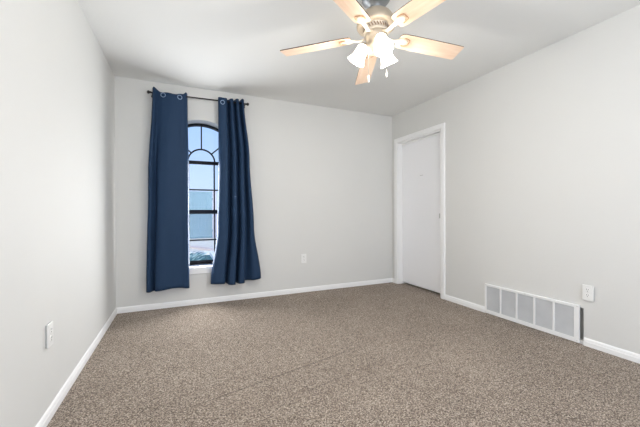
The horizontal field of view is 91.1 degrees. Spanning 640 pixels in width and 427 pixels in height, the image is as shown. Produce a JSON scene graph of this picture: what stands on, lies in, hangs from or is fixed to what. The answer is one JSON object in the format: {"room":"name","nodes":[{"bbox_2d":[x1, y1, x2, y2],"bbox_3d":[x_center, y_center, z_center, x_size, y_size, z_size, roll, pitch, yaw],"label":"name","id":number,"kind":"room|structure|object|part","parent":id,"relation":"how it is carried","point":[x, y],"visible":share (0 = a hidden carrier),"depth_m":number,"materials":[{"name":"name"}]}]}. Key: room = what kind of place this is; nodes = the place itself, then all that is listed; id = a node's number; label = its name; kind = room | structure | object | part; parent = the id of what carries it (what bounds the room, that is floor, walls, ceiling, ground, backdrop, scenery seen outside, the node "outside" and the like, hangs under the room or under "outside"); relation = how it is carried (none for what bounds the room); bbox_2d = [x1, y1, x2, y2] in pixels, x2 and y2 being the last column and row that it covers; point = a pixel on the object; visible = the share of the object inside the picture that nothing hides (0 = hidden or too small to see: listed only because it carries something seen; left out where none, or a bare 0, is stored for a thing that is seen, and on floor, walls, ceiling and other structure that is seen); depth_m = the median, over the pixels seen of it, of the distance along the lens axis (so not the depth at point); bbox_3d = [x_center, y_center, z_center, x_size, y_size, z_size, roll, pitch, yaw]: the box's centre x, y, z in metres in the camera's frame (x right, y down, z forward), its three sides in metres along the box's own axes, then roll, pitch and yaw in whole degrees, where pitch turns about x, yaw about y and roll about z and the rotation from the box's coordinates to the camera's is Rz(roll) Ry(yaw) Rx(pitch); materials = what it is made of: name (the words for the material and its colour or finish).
{"room":"empty bedroom","nodes":[
{"label":"empty bedroom","id":0,"kind":"room"},
{"bbox_2d":[0,0,115,426],"bbox_3d":[-1.320,-0.183,1.163,0.240,2.440,4.400,0,0,-24],"label":"wall","id":1,"kind":"structure","parent":0,"point":[58,238],"depth_m":1.60,"materials":[{"name":"paint"}]},
{"bbox_2d":[45,321,52,348],"bbox_3d":[-1.360,0.609,1.578,0.016,0.118,0.072,0,0,-24],"label":"wall outlet","id":2,"kind":"object","parent":1,"relation":"attached to","point":[49,327],"visible":1,"depth_m":1.56,"materials":[{"name":"white plastic"}]},
{"bbox_2d":[35,308,116,426],"bbox_3d":[-1.200,1.006,1.220,0.013,0.060,4.400,0,0,-24],"label":"baseboard","id":3,"kind":"structure","parent":1,"relation":"attached to","point":[47,416],"depth_m":1.89,"materials":[{"name":"white wood"}]},
{"bbox_2d":[114,76,391,307],"bbox_3d":[-0.567,-0.200,4.036,3.949,2.440,0.240,0,0,-24],"label":"wall","id":4,"kind":"structure","parent":0,"point":[321,177],"depth_m":3.99,"materials":[{"name":"paint"}]},
{"bbox_2d":[147,90,248,107],"bbox_3d":[-1.330,-1.267,3.504,1.057,0.057,0.108,0,0,-24],"label":"curtain rod","id":5,"kind":"object","parent":4,"relation":"attached to","point":[148,91],"visible":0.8,"depth_m":3.48,"materials":[{"name":"brown metal"}]},
{"bbox_2d":[146,87,189,292],"bbox_3d":[-1.619,-0.249,3.339,0.417,2.129,0.124,0,0,-24],"label":"curtain","id":6,"kind":"object","parent":5,"relation":"hanging from","point":[167,264],"visible":0.99,"depth_m":3.30,"materials":[{"name":"blue fabric"}]},
{"bbox_3d":[-1.315,-1.272,3.470,0.983,0.028,0.016,0,0,-24],"label":"rod","id":7,"kind":"part","parent":5,"relation":"part of","materials":[{"name":"brown metal"}]},
{"bbox_2d":[211,97,260,284],"bbox_3d":[-0.966,-0.259,3.628,0.576,2.139,0.144,0,0,-24],"label":"curtain","id":8,"kind":"object","parent":5,"relation":"hanging from","point":[236,259],"visible":1,"depth_m":3.60,"materials":[{"name":"blue fabric"}]},
{"bbox_2d":[188,123,218,273],"bbox_3d":[-1.373,-0.191,3.653,0.994,1.740,0.243,0,0,-24],"label":"window","id":9,"kind":"structure","parent":4,"relation":"in","point":[197,266],"depth_m":3.70,"materials":[{"name":"black"}]},
{"bbox_3d":[-1.358,0.621,3.630,0.994,0.040,0.183,0,0,-24],"label":"sill","id":10,"kind":"part","parent":9,"relation":"part of","materials":[{"name":"white wood"}]},
{"bbox_3d":[-1.395,0.269,3.709,0.876,0.612,0.026,0,0,-24],"label":"sash","id":11,"kind":"part","parent":9,"relation":"part of","materials":[{"name":"black"}]},
{"bbox_2d":[117,278,391,313],"bbox_3d":[-0.512,0.991,3.927,3.469,0.060,0.013,0,0,-24],"label":"baseboard","id":12,"kind":"structure","parent":4,"relation":"attached to","point":[136,308],"depth_m":3.74,"materials":[{"name":"white wood"}]},
{"bbox_2d":[301,254,305,262],"bbox_3d":[-0.209,0.583,4.062,0.072,0.118,0.008,0,0,-24],"label":"wall outlet","id":13,"kind":"object","parent":4,"relation":"attached to","point":[303,256],"visible":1,"depth_m":4.06,"materials":[{"name":"white plastic"}]},
{"bbox_2d":[47,282,639,426],"bbox_3d":[0.818,1.085,2.117,4.909,0.120,4.880,0,0,-24],"label":"floor","id":14,"kind":"structure","parent":0,"point":[391,354],"depth_m":2.08,"materials":[{"name":"brown carpet"}]},
{"bbox_2d":[78,0,639,116],"bbox_3d":[0.850,-1.468,0.832,3.949,0.120,7.240,0,0,-24],"label":"ceiling","id":15,"kind":"structure","parent":0,"point":[229,46],"depth_m":2.57,"materials":[{"name":"white paint"}]},
{"bbox_2d":[280,0,463,84],"bbox_3d":[0.401,-1.127,2.043,1.258,0.571,1.278,0,0,-24],"label":"ceiling fan","id":16,"kind":"object","parent":15,"relation":"hanging from","point":[374,23],"visible":1,"depth_m":2.02,"materials":[{"name":"beige wood"}]},
{"bbox_3d":[-0.028,-1.150,2.168,0.495,0.006,0.125,-1,9,18],"label":"blade","id":17,"kind":"part","parent":16,"relation":"part of","materials":[{"name":"brown wood"}]},
{"bbox_3d":[0.124,-1.175,1.709,0.125,0.006,0.495,13,5,35],"label":"blade","id":18,"kind":"part","parent":16,"relation":"part of","materials":[{"name":"brown wood"}]},
{"bbox_3d":[0.247,-1.048,2.088,0.126,0.141,0.125,0,0,-24],"label":"lamp shade","id":19,"kind":"part","parent":16,"relation":"part of","materials":[{"name":"white glass"}]},
{"bbox_3d":[0.363,-1.135,2.455,0.125,0.006,0.495,-13,-3,-1],"label":"blade","id":20,"kind":"part","parent":16,"relation":"part of","materials":[{"name":"brown wood"}]},
{"bbox_3d":[0.381,-1.069,1.944,0.047,0.076,0.060,0,0,-24],"label":"bulb","id":21,"kind":"part","parent":16,"relation":"part of","materials":[{"name":"white glass"}]},
{"bbox_3d":[0.382,-1.048,1.923,0.119,0.141,0.134,0,0,-24],"label":"lamp shade","id":22,"kind":"part","parent":16,"relation":"part of","materials":[{"name":"white glass"}]},
{"bbox_3d":[0.457,-1.049,2.124,0.133,0.141,0.119,0,0,-24],"label":"lamp shade","id":23,"kind":"part","parent":16,"relation":"part of","materials":[{"name":"white glass"}]},
{"bbox_3d":[0.609,-1.177,1.711,0.125,0.006,0.495,17,-13,-34],"label":"blade","id":24,"kind":"part","parent":16,"relation":"part of","materials":[{"name":"brown wood"}]},
{"bbox_3d":[0.757,-1.152,2.173,0.495,0.006,0.125,1,-16,-18],"label":"blade","id":25,"kind":"part","parent":16,"relation":"part of","materials":[{"name":"beige wood"}]},
{"bbox_2d":[392,5,639,353],"bbox_3d":[2.026,-0.201,2.650,0.144,2.440,4.400,0,0,-24],"label":"wall","id":26,"kind":"structure","parent":0,"point":[542,148],"depth_m":2.63,"materials":[{"name":"paint"}]},
{"bbox_2d":[394,122,444,298],"bbox_3d":[1.344,-0.030,4.164,0.161,2.088,0.952,0,0,-24],"label":"door","id":27,"kind":"structure","parent":26,"relation":"in","point":[419,162],"depth_m":4.19,"materials":[{"name":"white wood"}]},
{"bbox_3d":[1.370,-0.004,4.176,0.035,1.978,0.792,0,0,-24],"label":"panel","id":28,"kind":"part","parent":27,"relation":"part of","materials":[{"name":"white paint"}]},
{"bbox_2d":[392,278,639,363],"bbox_3d":[1.958,0.989,2.624,0.013,0.060,4.400,0,0,-24],"label":"baseboard","id":29,"kind":"structure","parent":26,"relation":"attached to","point":[631,356],"depth_m":2.34,"materials":[{"name":"white wood"}]},
{"bbox_2d":[485,283,583,342],"bbox_3d":[1.883,0.865,2.830,0.058,0.295,0.855,0,0,-24],"label":"air vent","id":30,"kind":"object","parent":26,"relation":"in","point":[558,318],"visible":0.98,"depth_m":2.74,"materials":[{"name":"white metal"}]},
{"bbox_3d":[1.730,0.856,3.130,0.010,0.240,0.147,0,0,-24],"label":"louvre panel","id":31,"kind":"part","parent":30,"relation":"part of","materials":[{"name":"white metal"}]},
{"bbox_3d":[1.796,0.857,2.983,0.010,0.240,0.148,0,0,-24],"label":"louvre panel","id":32,"kind":"part","parent":30,"relation":"part of","materials":[{"name":"white metal"}]},
{"bbox_3d":[1.860,0.857,2.838,0.010,0.240,0.145,0,0,-24],"label":"louvre panel","id":33,"kind":"part","parent":30,"relation":"part of","materials":[{"name":"white metal"}]},
{"bbox_3d":[1.924,0.858,2.694,0.010,0.240,0.144,0,0,-24],"label":"louvre panel","id":34,"kind":"part","parent":30,"relation":"part of","materials":[{"name":"white metal"}]},
{"bbox_3d":[1.988,0.858,2.550,0.010,0.240,0.144,0,0,-24],"label":"louvre panel","id":35,"kind":"part","parent":30,"relation":"part of","materials":[{"name":"white metal"}]},
{"bbox_2d":[582,284,593,301],"bbox_3d":[2.052,0.607,2.399,0.020,0.118,0.072,0,0,-24],"label":"wall outlet","id":36,"kind":"object","parent":26,"relation":"attached to","point":[587,290],"visible":1,"depth_m":2.39,"materials":[{"name":"white plastic"}]},
{"label":"outside","id":37,"kind":"structure","parent":0,"visible":0},
{"bbox_2d":[190,216,217,251],"bbox_3d":[-20.421,1.138,44.467,80.000,0.200,89.750,0,0,-24],"label":"ground","id":38,"kind":"structure","parent":37,"point":[209,243],"depth_m":12.36,"materials":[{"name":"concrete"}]},
{"bbox_2d":[190,251,213,260],"bbox_3d":[-3.155,1.065,7.019,2.350,0.200,2.385,0,0,-24],"label":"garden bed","id":39,"kind":"object","parent":38,"relation":"on","point":[199,255],"visible":0.16,"depth_m":7.70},
{"bbox_2d":[190,245,213,250],"bbox_3d":[-3.972,1.126,10.276,2.600,0.050,0.280,0,0,38],"label":"trim","id":40,"kind":"structure","parent":38,"relation":"on","point":[191,246],"depth_m":10.03,"materials":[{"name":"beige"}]},
{"bbox_2d":[189,191,215,237],"bbox_3d":[-8.565,0.043,13.002,8.130,2.220,0.160,0,0,-24],"label":"privacy fence","id":41,"kind":"object","parent":38,"relation":"on","point":[200,224],"visible":0.22,"depth_m":14.34,"materials":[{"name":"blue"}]},
{"bbox_3d":[-4.916,0.023,14.623,0.145,2.220,0.160,0,0,-24],"label":"post","id":42,"kind":"part","parent":41,"relation":"part of","materials":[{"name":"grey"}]}
]}

